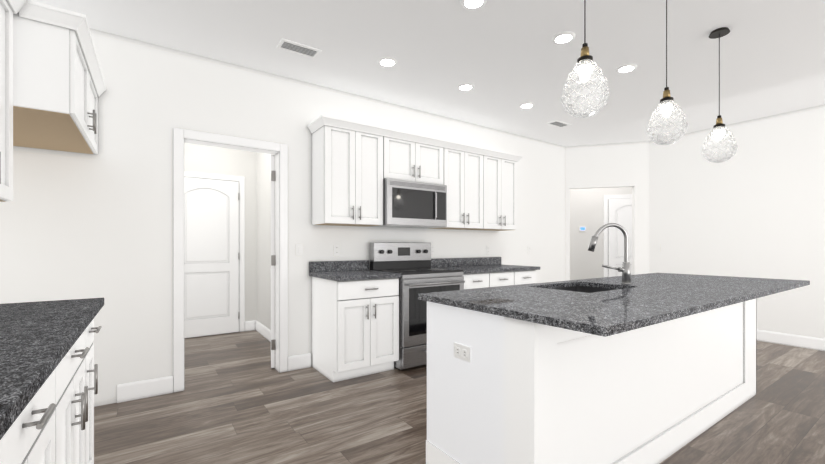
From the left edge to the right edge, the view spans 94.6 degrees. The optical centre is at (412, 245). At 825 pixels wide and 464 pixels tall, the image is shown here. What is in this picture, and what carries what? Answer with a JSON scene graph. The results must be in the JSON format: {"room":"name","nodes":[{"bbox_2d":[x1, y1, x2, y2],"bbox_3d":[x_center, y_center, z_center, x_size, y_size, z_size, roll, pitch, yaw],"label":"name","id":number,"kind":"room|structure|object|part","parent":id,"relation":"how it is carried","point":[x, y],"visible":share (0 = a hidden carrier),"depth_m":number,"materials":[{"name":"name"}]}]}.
{"room":"kitchen","nodes":[
{"label":"kitchen","id":0,"kind":"room"},
{"bbox_2d":[184,143,255,337],"bbox_3d":[-2.693,-0.201,5.002,1.430,2.740,0.120,0,0,-35],"label":"wall","id":1,"kind":"structure","parent":0,"point":[214,160],"depth_m":5.21,"materials":[{"name":"paint"}]},
{"bbox_2d":[184,177,239,337],"bbox_3d":[-2.639,0.149,4.903,0.762,2.020,0.100,0,0,-35],"label":"door","id":2,"kind":"structure","parent":1,"relation":"in","point":[211,256],"depth_m":4.94,"materials":[{"name":"paint"}]},
{"bbox_3d":[-2.660,-0.753,4.927,0.524,0.215,0.035,0,0,-35],"label":"rail","id":3,"kind":"part","parent":2,"relation":"part of","materials":[{"name":"paint"}]},
{"bbox_3d":[-2.660,0.284,4.927,0.524,0.110,0.035,0,0,-35],"label":"rail","id":4,"kind":"part","parent":2,"relation":"part of","materials":[{"name":"paint"}]},
{"bbox_3d":[-2.660,1.049,4.927,0.524,0.220,0.035,0,0,-35],"label":"rail","id":5,"kind":"part","parent":2,"relation":"part of","materials":[{"name":"paint"}]},
{"bbox_3d":[-2.660,-0.259,4.927,0.524,0.975,0.017,0,0,-35],"label":"panel","id":6,"kind":"part","parent":2,"relation":"part of","materials":[{"name":"paint"}]},
{"bbox_3d":[-2.660,0.639,4.927,0.524,0.600,0.017,0,0,-35],"label":"panel","id":7,"kind":"part","parent":2,"relation":"part of","materials":[{"name":"paint"}]},
{"bbox_2d":[184,171,244,331],"bbox_3d":[-2.638,0.116,4.957,0.840,2.107,0.016,0,0,-35],"label":"door frame","id":8,"kind":"structure","parent":1,"relation":"attached to","point":[242,254],"depth_m":5.17,"materials":[{"name":"paint"}]},
{"bbox_3d":[-2.667,-0.903,4.937,0.770,0.070,0.016,0,0,-35],"label":"hall far door casing trim","id":9,"kind":"part","parent":8,"relation":"part of","materials":[{"name":"white wood"}]},
{"bbox_2d":[245,320,255,330],"bbox_3d":[-2.228,1.101,5.242,0.150,0.135,0.014,0,0,-35],"label":"baseboard","id":10,"kind":"structure","parent":1,"relation":"attached to","point":[250,325],"depth_m":5.23,"materials":[{"name":"paint"}]},
{"bbox_2d":[256,152,273,329],"bbox_3d":[-1.620,-0.201,4.601,0.120,2.740,2.000,0,0,-35],"label":"wall","id":11,"kind":"structure","parent":0,"point":[263,238],"depth_m":4.96,"materials":[{"name":"paint"}]},
{"bbox_2d":[256,320,270,341],"bbox_3d":[-1.641,1.101,4.513,0.014,0.135,1.880,0,0,-35],"label":"baseboard","id":12,"kind":"structure","parent":11,"relation":"attached to","point":[263,330],"depth_m":4.90,"materials":[{"name":"paint"}]},
{"bbox_2d":[0,28,564,406],"bbox_3d":[-0.253,-0.201,4.257,6.400,2.740,0.120,0,0,-35],"label":"wall","id":13,"kind":"structure","parent":0,"point":[73,225],"depth_m":2.99,"materials":[{"name":"paint"}]},
{"bbox_2d":[117,375,172,402],"bbox_3d":[-2.053,1.101,2.932,0.352,0.135,0.014,0,0,-35],"label":"baseboard","id":14,"kind":"structure","parent":13,"relation":"attached to","point":[135,390],"depth_m":2.92,"materials":[{"name":"paint"}]},
{"bbox_2d":[173,128,287,391],"bbox_3d":[-1.570,0.116,3.340,0.900,2.107,0.140,0,0,-35],"label":"door frame","id":15,"kind":"structure","parent":13,"relation":"attached to","point":[178,260],"depth_m":3.28,"materials":[{"name":"paint"}]},
{"bbox_3d":[-1.534,-0.903,3.289,0.760,0.070,0.016,0,0,-35],"label":"back door casing trim","id":16,"kind":"part","parent":15,"relation":"part of","materials":[{"name":"white wood"}]},
{"bbox_3d":[-1.573,-0.873,3.345,0.790,0.020,0.128,0,0,-35],"label":"back door jamb trim","id":17,"kind":"part","parent":15,"relation":"part of","materials":[{"name":"white wood"}]},
{"bbox_2d":[271,155,275,367],"bbox_3d":[-1.417,0.149,3.960,0.105,2.020,0.754,0,0,-21],"label":"door leaf","id":18,"kind":"structure","parent":13,"relation":"in","point":[273,260],"depth_m":3.60,"materials":[{"name":"paint"}]},
{"bbox_3d":[-1.452,-0.753,3.952,0.035,0.215,0.514,0,0,-21],"label":"rail","id":19,"kind":"part","parent":18,"relation":"part of","materials":[{"name":"paint"}]},
{"bbox_2d":[288,353,310,370],"bbox_3d":[-1.071,1.101,3.610,0.222,0.135,0.014,0,0,-35],"label":"baseboard","id":20,"kind":"structure","parent":13,"relation":"attached to","point":[300,361],"depth_m":3.60,"materials":[{"name":"paint"}]},
{"bbox_2d":[296,244,302,255],"bbox_3d":[-1.071,0.039,3.612,0.070,0.115,0.010,0,0,-35],"label":"light switch","id":21,"kind":"object","parent":13,"relation":"attached to","point":[299,249],"visible":1,"depth_m":3.61,"materials":[{"name":"white plastic"}]},
{"bbox_2d":[334,244,339,255],"bbox_3d":[-0.759,0.044,3.828,0.070,0.115,0.009,0,0,-35],"label":"electrical outlet","id":22,"kind":"object","parent":13,"relation":"attached to","point":[336,249],"visible":1,"depth_m":3.83,"materials":[{"name":"white plastic"}]},
{"bbox_2d":[311,119,386,226],"bbox_3d":[-0.630,-0.660,3.721,0.610,0.914,0.327,0,0,-35],"label":"upper cabinet","id":23,"kind":"object","parent":13,"relation":"attached to","point":[354,164],"depth_m":3.57,"materials":[{"name":"paint"}]},
{"bbox_3d":[-0.667,-0.660,3.509,0.299,0.906,0.020,0,0,-35],"label":"door","id":24,"kind":"part","parent":23,"relation":"part of","materials":[{"name":"paint"}]},
{"bbox_3d":[-0.557,-0.308,3.551,0.012,0.128,0.036,0,0,-35],"label":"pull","id":25,"kind":"part","parent":23,"relation":"part of","materials":[{"name":"silver metal"}]},
{"bbox_3d":[-0.496,-0.308,3.593,0.012,0.128,0.036,0,0,-35],"label":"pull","id":26,"kind":"part","parent":23,"relation":"part of","materials":[{"name":"silver metal"}]},
{"bbox_3d":[-0.418,-0.660,3.681,0.299,0.906,0.020,0,0,-35],"label":"door","id":27,"kind":"part","parent":23,"relation":"part of","materials":[{"name":"paint"}]},
{"bbox_2d":[309,257,500,272],"bbox_3d":[0.104,0.204,4.414,2.664,0.102,0.021,0,0,-35],"label":"backsplash","id":28,"kind":"structure","parent":13,"relation":"attached to","point":[315,266],"depth_m":3.99,"materials":[{"name":"grey stone"}]},
{"bbox_2d":[387,131,446,184],"bbox_3d":[-0.062,-0.891,4.113,0.766,0.451,0.327,0,0,-35],"label":"upper cabinet","id":29,"kind":"object","parent":13,"relation":"attached to","point":[409,158],"depth_m":3.98,"materials":[{"name":"paint"}]},
{"bbox_3d":[-0.132,-0.891,3.879,0.377,0.443,0.020,0,0,-35],"label":"door","id":30,"kind":"part","parent":29,"relation":"part of","materials":[{"name":"paint"}]},
{"bbox_2d":[369,178,446,227],"bbox_3d":[-0.037,-0.432,4.079,0.760,0.459,0.411,0,0,-35],"label":"microwave","id":31,"kind":"object","parent":29,"relation":"attached to","point":[409,204],"visible":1,"depth_m":3.91,"materials":[{"name":"silver metal"}]},
{"bbox_3d":[0.245,-0.427,4.040,0.020,0.269,0.027,0,0,-35],"label":"handle","id":32,"kind":"part","parent":31,"relation":"part of","materials":[{"name":"silver metal"}]},
{"bbox_3d":[0.011,-0.771,3.943,0.012,0.128,0.036,0,0,-35],"label":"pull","id":33,"kind":"part","parent":29,"relation":"part of","materials":[{"name":"silver metal"}]},
{"bbox_3d":[0.202,-1.117,4.267,2.692,0.072,0.374,0,0,-35],"label":"crown","id":34,"kind":"part","parent":29,"relation":"part of","materials":[{"name":"paint"}]},
{"bbox_3d":[0.071,-0.771,3.985,0.012,0.128,0.036,0,0,-35],"label":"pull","id":35,"kind":"part","parent":29,"relation":"part of","materials":[{"name":"silver metal"}]},
{"bbox_3d":[0.182,-0.891,4.095,0.377,0.443,0.020,0,0,-35],"label":"door","id":36,"kind":"part","parent":29,"relation":"part of","materials":[{"name":"paint"}]},
{"bbox_2d":[431,245,434,253],"bbox_3d":[0.237,0.044,4.516,0.070,0.115,0.009,0,0,-35],"label":"electrical outlet","id":37,"kind":"object","parent":13,"relation":"attached to","point":[432,249],"visible":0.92,"depth_m":4.52,"materials":[{"name":"white plastic"}]},
{"bbox_2d":[428,143,486,229],"bbox_3d":[0.506,-0.660,4.506,0.610,0.914,0.327,0,0,-35],"label":"upper cabinet","id":38,"kind":"object","parent":13,"relation":"attached to","point":[466,167],"depth_m":4.39,"materials":[{"name":"paint"}]},
{"bbox_3d":[0.468,-0.660,4.293,0.299,0.906,0.020,0,0,-35],"label":"door","id":39,"kind":"part","parent":38,"relation":"part of","materials":[{"name":"paint"}]},
{"bbox_3d":[0.578,-0.308,4.335,0.012,0.128,0.036,0,0,-35],"label":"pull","id":40,"kind":"part","parent":38,"relation":"part of","materials":[{"name":"silver metal"}]},
{"bbox_3d":[0.639,-0.308,4.377,0.012,0.128,0.036,0,0,-35],"label":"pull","id":41,"kind":"part","parent":38,"relation":"part of","materials":[{"name":"silver metal"}]},
{"bbox_3d":[0.718,-0.660,4.465,0.299,0.906,0.020,0,0,-35],"label":"door","id":42,"kind":"part","parent":38,"relation":"part of","materials":[{"name":"paint"}]},
{"bbox_2d":[486,245,489,253],"bbox_3d":[1.002,0.054,5.045,0.070,0.115,0.009,0,0,-35],"label":"electrical outlet","id":43,"kind":"object","parent":13,"relation":"attached to","point":[487,249],"visible":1,"depth_m":5.04,"materials":[{"name":"white plastic"}]},
{"bbox_2d":[487,151,518,230],"bbox_3d":[1.007,-0.660,4.852,0.610,0.914,0.327,0,0,-35],"label":"upper cabinet","id":44,"kind":"object","parent":13,"relation":"attached to","point":[501,169],"depth_m":4.72,"materials":[{"name":"paint"}]},
{"bbox_3d":[0.970,-0.660,4.640,0.299,0.906,0.020,0,0,-35],"label":"door","id":45,"kind":"part","parent":44,"relation":"part of","materials":[{"name":"paint"}]},
{"bbox_3d":[1.080,-0.308,4.682,0.012,0.128,0.036,0,0,-35],"label":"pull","id":46,"kind":"part","parent":44,"relation":"part of","materials":[{"name":"silver metal"}]},
{"bbox_3d":[1.141,-0.308,4.724,0.012,0.128,0.036,0,0,-35],"label":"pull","id":47,"kind":"part","parent":44,"relation":"part of","materials":[{"name":"silver metal"}]},
{"bbox_3d":[1.219,-0.660,4.812,0.299,0.906,0.020,0,0,-35],"label":"door","id":48,"kind":"part","parent":44,"relation":"part of","materials":[{"name":"paint"}]},
{"bbox_2d":[32,0,824,145],"bbox_3d":[2.792,-1.621,2.824,10.540,0.100,12.700,0,0,-35],"label":"ceiling","id":49,"kind":"structure","parent":0,"point":[506,58],"depth_m":3.05,"materials":[{"name":"paint"}]},
{"bbox_2d":[277,38,321,58],"bbox_3d":[-0.904,-1.566,3.035,0.310,0.012,0.160,0,0,-35],"label":"ceiling vent","id":50,"kind":"object","parent":49,"relation":"in","point":[297,48],"visible":1,"depth_m":3.03,"materials":[{"name":"white plastic"}]},
{"bbox_3d":[-1.022,-1.567,2.954,0.022,0.008,0.116,0,0,-35],"label":"frame","id":51,"kind":"part","parent":50,"relation":"part of","materials":[{"name":"white plastic"}]},
{"bbox_3d":[-0.943,-1.567,3.092,0.310,0.008,0.022,0,0,-35],"label":"frame","id":52,"kind":"part","parent":50,"relation":"part of","materials":[{"name":"white plastic"}]},
{"bbox_3d":[-0.864,-1.567,2.979,0.310,0.008,0.022,0,0,-35],"label":"frame","id":53,"kind":"part","parent":50,"relation":"part of","materials":[{"name":"white plastic"}]},
{"bbox_3d":[-0.785,-1.567,3.117,0.022,0.008,0.116,0,0,-35],"label":"frame","id":54,"kind":"part","parent":50,"relation":"part of","materials":[{"name":"white plastic"}]},
{"bbox_2d":[378,57,396,66],"bbox_3d":[-0.214,-1.566,3.251,0.170,0.010,0.170,0,0,-35],"label":"recessed light","id":55,"kind":"object","parent":49,"relation":"in","point":[387,61],"visible":1,"depth_m":3.23,"materials":[{"name":"white plastic"}]},
{"bbox_2d":[457,83,473,89],"bbox_3d":[0.527,-1.566,3.762,0.170,0.010,0.170,0,0,-35],"label":"recessed light","id":56,"kind":"object","parent":49,"relation":"in","point":[466,86],"visible":1,"depth_m":3.74,"materials":[{"name":"white plastic"}]},
{"bbox_2d":[460,0,486,8],"bbox_3d":[0.393,-1.566,2.442,0.170,0.010,0.170,0,0,-35],"label":"recessed light","id":57,"kind":"object","parent":49,"relation":"in","point":[471,4],"visible":1,"depth_m":2.46,"materials":[{"name":"white plastic"}]},
{"bbox_2d":[519,102,534,107],"bbox_3d":[1.279,-1.566,4.258,0.170,0.010,0.170,0,0,-35],"label":"recessed light","id":58,"kind":"object","parent":49,"relation":"in","point":[526,105],"visible":0.98,"depth_m":4.24,"materials":[{"name":"white plastic"}]},
{"bbox_2d":[546,120,570,127],"bbox_3d":[1.886,-1.566,4.908,0.310,0.012,0.160,0,0,-35],"label":"ceiling vent","id":59,"kind":"object","parent":49,"relation":"in","point":[558,123],"visible":0.9,"depth_m":4.91,"materials":[{"name":"white plastic"}]},
{"bbox_3d":[1.768,-1.567,4.827,0.022,0.008,0.116,0,0,-35],"label":"frame","id":60,"kind":"part","parent":59,"relation":"part of","materials":[{"name":"white plastic"}]},
{"bbox_3d":[1.847,-1.567,4.965,0.310,0.008,0.022,0,0,-35],"label":"frame","id":61,"kind":"part","parent":59,"relation":"part of","materials":[{"name":"white plastic"}]},
{"bbox_3d":[1.926,-1.567,4.851,0.310,0.008,0.022,0,0,-35],"label":"frame","id":62,"kind":"part","parent":59,"relation":"part of","materials":[{"name":"white plastic"}]},
{"bbox_2d":[552,31,575,43],"bbox_3d":[1.141,-1.566,2.874,0.170,0.010,0.170,0,0,-35],"label":"recessed light","id":63,"kind":"object","parent":49,"relation":"in","point":[563,37],"visible":0.98,"depth_m":2.85,"materials":[{"name":"white plastic"}]},
{"bbox_2d":[561,0,609,117],"bbox_3d":[0.815,-1.089,1.798,0.208,0.965,0.208,0,0,-35],"label":"pendant light","id":64,"kind":"object","parent":49,"relation":"hanging from","point":[586,92],"visible":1,"depth_m":1.74,"materials":[{"name":"clear glass"}]},
{"bbox_3d":[0.815,-1.248,1.798,0.006,0.605,0.006,0,0,-35],"label":"cord","id":65,"kind":"part","parent":64,"relation":"part of","materials":[{"name":"black plastic"}]},
{"bbox_3d":[0.815,-0.739,1.798,0.208,0.265,0.208,0,0,-35],"label":"lamp shade","id":66,"kind":"part","parent":64,"relation":"part of","materials":[{"name":"clear glass"}]},
{"bbox_2d":[615,64,636,72],"bbox_3d":[1.893,-1.566,3.369,0.170,0.010,0.170,0,0,-35],"label":"recessed light","id":67,"kind":"object","parent":49,"relation":"in","point":[625,68],"visible":1,"depth_m":3.35,"materials":[{"name":"white plastic"}]},
{"bbox_2d":[646,0,687,144],"bbox_3d":[1.530,-1.089,2.292,0.208,0.965,0.208,0,0,-35],"label":"pendant light","id":68,"kind":"object","parent":49,"relation":"hanging from","point":[667,124],"visible":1,"depth_m":2.24,"materials":[{"name":"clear glass"}]},
{"bbox_3d":[1.530,-0.739,2.292,0.208,0.265,0.208,0,0,-35],"label":"lamp shade","id":69,"kind":"part","parent":68,"relation":"part of","materials":[{"name":"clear glass"}]},
{"bbox_3d":[1.530,-1.248,2.292,0.006,0.605,0.006,0,0,-35],"label":"cord","id":70,"kind":"part","parent":68,"relation":"part of","materials":[{"name":"black plastic"}]},
{"bbox_2d":[701,27,737,162],"bbox_3d":[2.246,-1.089,2.787,0.208,0.965,0.208,0,0,-35],"label":"pendant light","id":71,"kind":"object","parent":49,"relation":"hanging from","point":[720,145],"visible":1,"depth_m":2.74,"materials":[{"name":"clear glass"}]},
{"bbox_3d":[2.246,-1.248,2.787,0.006,0.605,0.006,0,0,-35],"label":"cord","id":72,"kind":"part","parent":71,"relation":"part of","materials":[{"name":"black plastic"}]},
{"bbox_3d":[2.246,-0.739,2.787,0.208,0.265,0.208,0,0,-35],"label":"lamp shade","id":73,"kind":"part","parent":71,"relation":"part of","materials":[{"name":"clear glass"}]},
{"bbox_2d":[94,330,824,463],"bbox_3d":[2.792,1.219,2.824,10.540,0.100,12.700,0,0,-35],"label":"floor","id":74,"kind":"structure","parent":0,"point":[238,400],"depth_m":2.59,"materials":[{"name":"wood"}]},
{"bbox_2d":[0,362,63,463],"bbox_3d":[-1.108,0.731,0.651,0.642,0.876,0.610,0,0,-35],"label":"base cabinet","id":75,"kind":"object","parent":74,"relation":"on","point":[48,378],"depth_m":0.92,"materials":[{"name":"paint"}]},
{"bbox_3d":[-0.766,0.761,0.704,0.020,0.592,0.299,0,0,-35],"label":"door","id":76,"kind":"part","parent":75,"relation":"part of","materials":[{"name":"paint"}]},
{"bbox_3d":[-0.938,0.761,0.953,0.020,0.592,0.299,0,0,-35],"label":"door","id":77,"kind":"part","parent":75,"relation":"part of","materials":[{"name":"paint"}]},
{"bbox_2d":[0,298,103,445],"bbox_3d":[-0.741,0.274,0.152,0.679,0.037,3.720,0,0,-35],"label":"countertop","id":78,"kind":"structure","parent":75,"relation":"on","point":[35,337],"depth_m":1.01,"materials":[{"name":"grey stone"}]},
{"bbox_2d":[64,326,91,463],"bbox_3d":[-1.455,0.731,1.153,0.642,0.876,0.610,0,0,-35],"label":"base cabinet","id":79,"kind":"object","parent":74,"relation":"on","point":[78,364],"depth_m":1.38,"materials":[{"name":"paint"}]},
{"bbox_3d":[-1.113,0.761,1.206,0.020,0.592,0.299,0,0,-35],"label":"door","id":80,"kind":"part","parent":79,"relation":"part of","materials":[{"name":"paint"}]},
{"bbox_3d":[-1.285,0.761,1.455,0.020,0.592,0.299,0,0,-35],"label":"door","id":81,"kind":"part","parent":79,"relation":"part of","materials":[{"name":"paint"}]},
{"bbox_2d":[92,314,99,463],"bbox_3d":[-1.714,0.731,1.528,0.642,0.876,0.300,0,0,-35],"label":"base cabinet","id":82,"kind":"object","parent":74,"relation":"on","point":[94,366],"depth_m":1.78,"materials":[{"name":"paint"}]},
{"bbox_3d":[-1.457,0.761,1.705,0.020,0.592,0.292,0,0,-35],"label":"door","id":83,"kind":"part","parent":82,"relation":"part of","materials":[{"name":"paint"}]},
{"bbox_2d":[312,277,400,381],"bbox_3d":[-0.548,0.731,3.601,0.610,0.876,0.617,0,0,-35],"label":"base cabinet","id":84,"kind":"object","parent":74,"relation":"on","point":[355,318],"depth_m":3.36,"materials":[{"name":"paint"}]},
{"bbox_3d":[-0.502,0.761,3.270,0.299,0.592,0.020,0,0,-35],"label":"door","id":85,"kind":"part","parent":84,"relation":"part of","materials":[{"name":"paint"}]},
{"bbox_2d":[309,269,400,280],"bbox_3d":[-0.548,0.274,3.582,0.645,0.037,0.649,0,0,-35],"label":"countertop","id":86,"kind":"structure","parent":84,"relation":"on","point":[338,274],"depth_m":3.38,"materials":[{"name":"grey stone"}]},
{"bbox_3d":[-0.253,0.761,3.442,0.299,0.592,0.020,0,0,-35],"label":"door","id":87,"kind":"part","parent":84,"relation":"part of","materials":[{"name":"paint"}]},
{"bbox_2d":[370,242,464,369],"bbox_3d":[0.057,0.567,3.945,0.753,1.205,0.696,0,0,-35],"label":"range","id":88,"kind":"object","parent":74,"relation":"on","point":[410,262],"visible":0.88,"depth_m":3.64,"materials":[{"name":"silver metal"}]},
{"bbox_3d":[-0.186,0.246,3.987,0.170,0.001,0.170,0,0,-35],"label":"burner","id":89,"kind":"part","parent":88,"relation":"part of","materials":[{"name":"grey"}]},
{"bbox_3d":[-0.038,0.246,3.773,0.150,0.001,0.150,0,0,-35],"label":"burner","id":90,"kind":"part","parent":88,"relation":"part of","materials":[{"name":"grey"}]},
{"bbox_2d":[370,266,463,275],"bbox_3d":[0.037,0.261,3.974,0.753,0.027,0.625,0,0,-35],"label":"cooktop","id":91,"kind":"object","parent":88,"relation":"in","point":[405,270],"depth_m":3.84,"materials":[{"name":"black glass"}]},
{"bbox_3d":[0.212,1.040,3.721,0.745,0.187,0.040,0,0,-35],"label":"drawer","id":92,"kind":"part","parent":88,"relation":"part of","materials":[{"name":"silver metal"}]},
{"bbox_3d":[0.252,0.246,3.974,0.200,0.001,0.200,0,0,-35],"label":"burner","id":93,"kind":"part","parent":88,"relation":"part of","materials":[{"name":"grey"}]},
{"bbox_2d":[462,273,492,289],"bbox_3d":[0.506,0.731,4.329,0.407,0.876,0.617,0,0,-35],"label":"base cabinet","id":94,"kind":"object","parent":74,"relation":"on","point":[472,280],"depth_m":4.09,"materials":[{"name":"paint"}]},
{"bbox_2d":[433,265,539,272],"bbox_3d":[0.862,0.274,4.556,1.256,0.037,0.649,0,0,-35],"label":"countertop","id":95,"kind":"structure","parent":94,"relation":"on","point":[466,268],"depth_m":4.45,"materials":[{"name":"grey stone"}]},
{"bbox_2d":[493,273,516,286],"bbox_3d":[0.840,0.731,4.560,0.406,0.876,0.617,0,0,-35],"label":"base cabinet","id":96,"kind":"object","parent":74,"relation":"on","point":[499,279],"depth_m":4.33,"materials":[{"name":"paint"}]},
{"bbox_2d":[517,269,536,284],"bbox_3d":[1.175,0.731,4.791,0.407,0.876,0.617,0,0,-35],"label":"base cabinet","id":97,"kind":"object","parent":74,"relation":"on","point":[527,276],"depth_m":4.55,"materials":[{"name":"paint"}]},
{"bbox_2d":[418,299,755,463],"bbox_3d":[1.383,0.727,2.512,2.733,0.884,0.710,0,0,-35],"label":"kitchen island","id":98,"kind":"object","parent":74,"relation":"on","point":[626,367],"depth_m":1.81,"materials":[{"name":"paint"}]},
{"bbox_2d":[453,342,470,362],"bbox_3d":[0.230,0.499,1.783,0.009,0.070,0.115,0,0,-35],"label":"outlet","id":99,"kind":"object","parent":98,"relation":"attached to","point":[461,350],"depth_m":1.78,"materials":[{"name":"white plastic"}]},
{"bbox_3d":[0.231,0.657,1.796,0.006,0.744,0.540,0,0,-35],"label":"panel","id":100,"kind":"part","parent":98,"relation":"part of","materials":[{"name":"laminate"}]},
{"bbox_3d":[0.421,0.727,1.515,0.012,0.884,0.138,0,0,-35],"label":"post","id":101,"kind":"part","parent":98,"relation":"part of","materials":[{"name":"paint"}]},
{"bbox_2d":[418,273,713,314],"bbox_3d":[1.318,0.270,2.608,2.790,0.030,0.500,0,0,-35],"label":"island countertop","id":102,"kind":"structure","parent":98,"relation":"on","point":[478,299],"depth_m":2.07,"materials":[{"name":"grey stone"}]},
{"bbox_2d":[588,223,633,282],"bbox_3d":[1.323,0.051,2.553,0.244,0.408,0.185,0,0,-35],"label":"faucet","id":103,"kind":"object","parent":102,"relation":"on","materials":[{"name":"silver metal"}]},
{"bbox_2d":[486,276,809,338],"bbox_3d":[1.606,0.270,2.192,2.790,0.030,0.510,0,0,-35],"label":"island countertop","id":104,"kind":"structure","parent":98,"relation":"on","point":[603,314],"depth_m":1.68,"materials":[{"name":"grey stone"}]},
{"bbox_2d":[558,283,617,290],"bbox_3d":[1.068,0.391,2.380,0.590,0.235,0.440,0,0,-35],"label":"sink","id":105,"kind":"object","parent":104,"relation":"in","point":[565,286],"depth_m":2.64,"materials":[{"name":"metal"}]},
{"bbox_3d":[1.529,1.097,2.189,2.320,0.143,0.012,0,0,-35],"label":"rail","id":106,"kind":"part","parent":98,"relation":"part of","materials":[{"name":"paint"}]},
{"bbox_2d":[570,187,631,279],"bbox_3d":[3.406,-0.201,7.196,2.526,2.740,0.157,0,0,15],"label":"doorway","id":107,"kind":"structure","parent":0,"point":[593,211],"depth_m":7.07,"materials":[{"name":"paint"}]},
{"bbox_3d":[3.604,0.116,7.090,0.075,2.107,0.016,0,0,15],"label":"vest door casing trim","id":108,"kind":"part","parent":107,"relation":"part of","materials":[{"name":"paint"}]},
{"bbox_3d":[3.997,-0.900,6.981,0.740,0.075,0.016,0,0,16],"label":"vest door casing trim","id":109,"kind":"part","parent":107,"relation":"part of","materials":[{"name":"paint"}]},
{"bbox_3d":[3.994,-0.753,6.970,0.504,0.215,0.035,0,0,15],"label":"door vestibule rail","id":110,"kind":"part","parent":107,"relation":"part of","materials":[{"name":"paint"}]},
{"bbox_2d":[565,141,649,280],"bbox_3d":[3.002,-0.201,5.926,1.486,2.740,0.120,0,0,15],"label":"wall","id":111,"kind":"structure","parent":0,"point":[611,165],"depth_m":5.82,"materials":[{"name":"paint"}]},
{"bbox_2d":[650,104,824,338],"bbox_3d":[5.905,-0.201,2.416,0.120,2.740,8.090,0,0,-35],"label":"wall","id":112,"kind":"structure","parent":0,"point":[753,206],"depth_m":4.70,"materials":[{"name":"paint"}]},
{"bbox_2d":[756,329,824,350],"bbox_3d":[5.755,1.101,2.406,0.139,0.135,8.244,0,0,-35],"label":"baseboard","id":113,"kind":"structure","parent":112,"relation":"attached to","point":[814,343],"depth_m":4.44,"materials":[{"name":"paint"}]},
{"bbox_3d":[-0.244,-0.201,-1.279,0.120,2.740,9.000,0,0,-35],"label":"wall","id":114,"kind":"structure","parent":0,"visible":0},
{"bbox_2d":[0,0,19,201],"bbox_3d":[-1.777,-0.660,1.356,0.342,0.914,0.760,0,0,-35],"label":"upper cabinet","id":115,"kind":"object","parent":114,"relation":"attached to","point":[9,10],"depth_m":1.71,"materials":[{"name":"paint"}]},
{"bbox_3d":[-1.643,-0.308,1.494,0.036,0.128,0.012,0,0,-35],"label":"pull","id":116,"kind":"part","parent":115,"relation":"part of","materials":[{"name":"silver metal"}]},
{"bbox_3d":[-1.752,-0.660,1.603,0.020,0.906,0.374,0,0,-35],"label":"door","id":117,"kind":"part","parent":115,"relation":"part of","materials":[{"name":"paint"}]},
{"bbox_2d":[20,4,99,153],"bbox_3d":[-2.221,-0.889,2.183,0.552,0.456,1.046,0,0,-35],"label":"upper cabinet","id":118,"kind":"object","parent":114,"relation":"attached to","point":[52,87],"depth_m":1.90,"materials":[{"name":"paint"}]}
]}

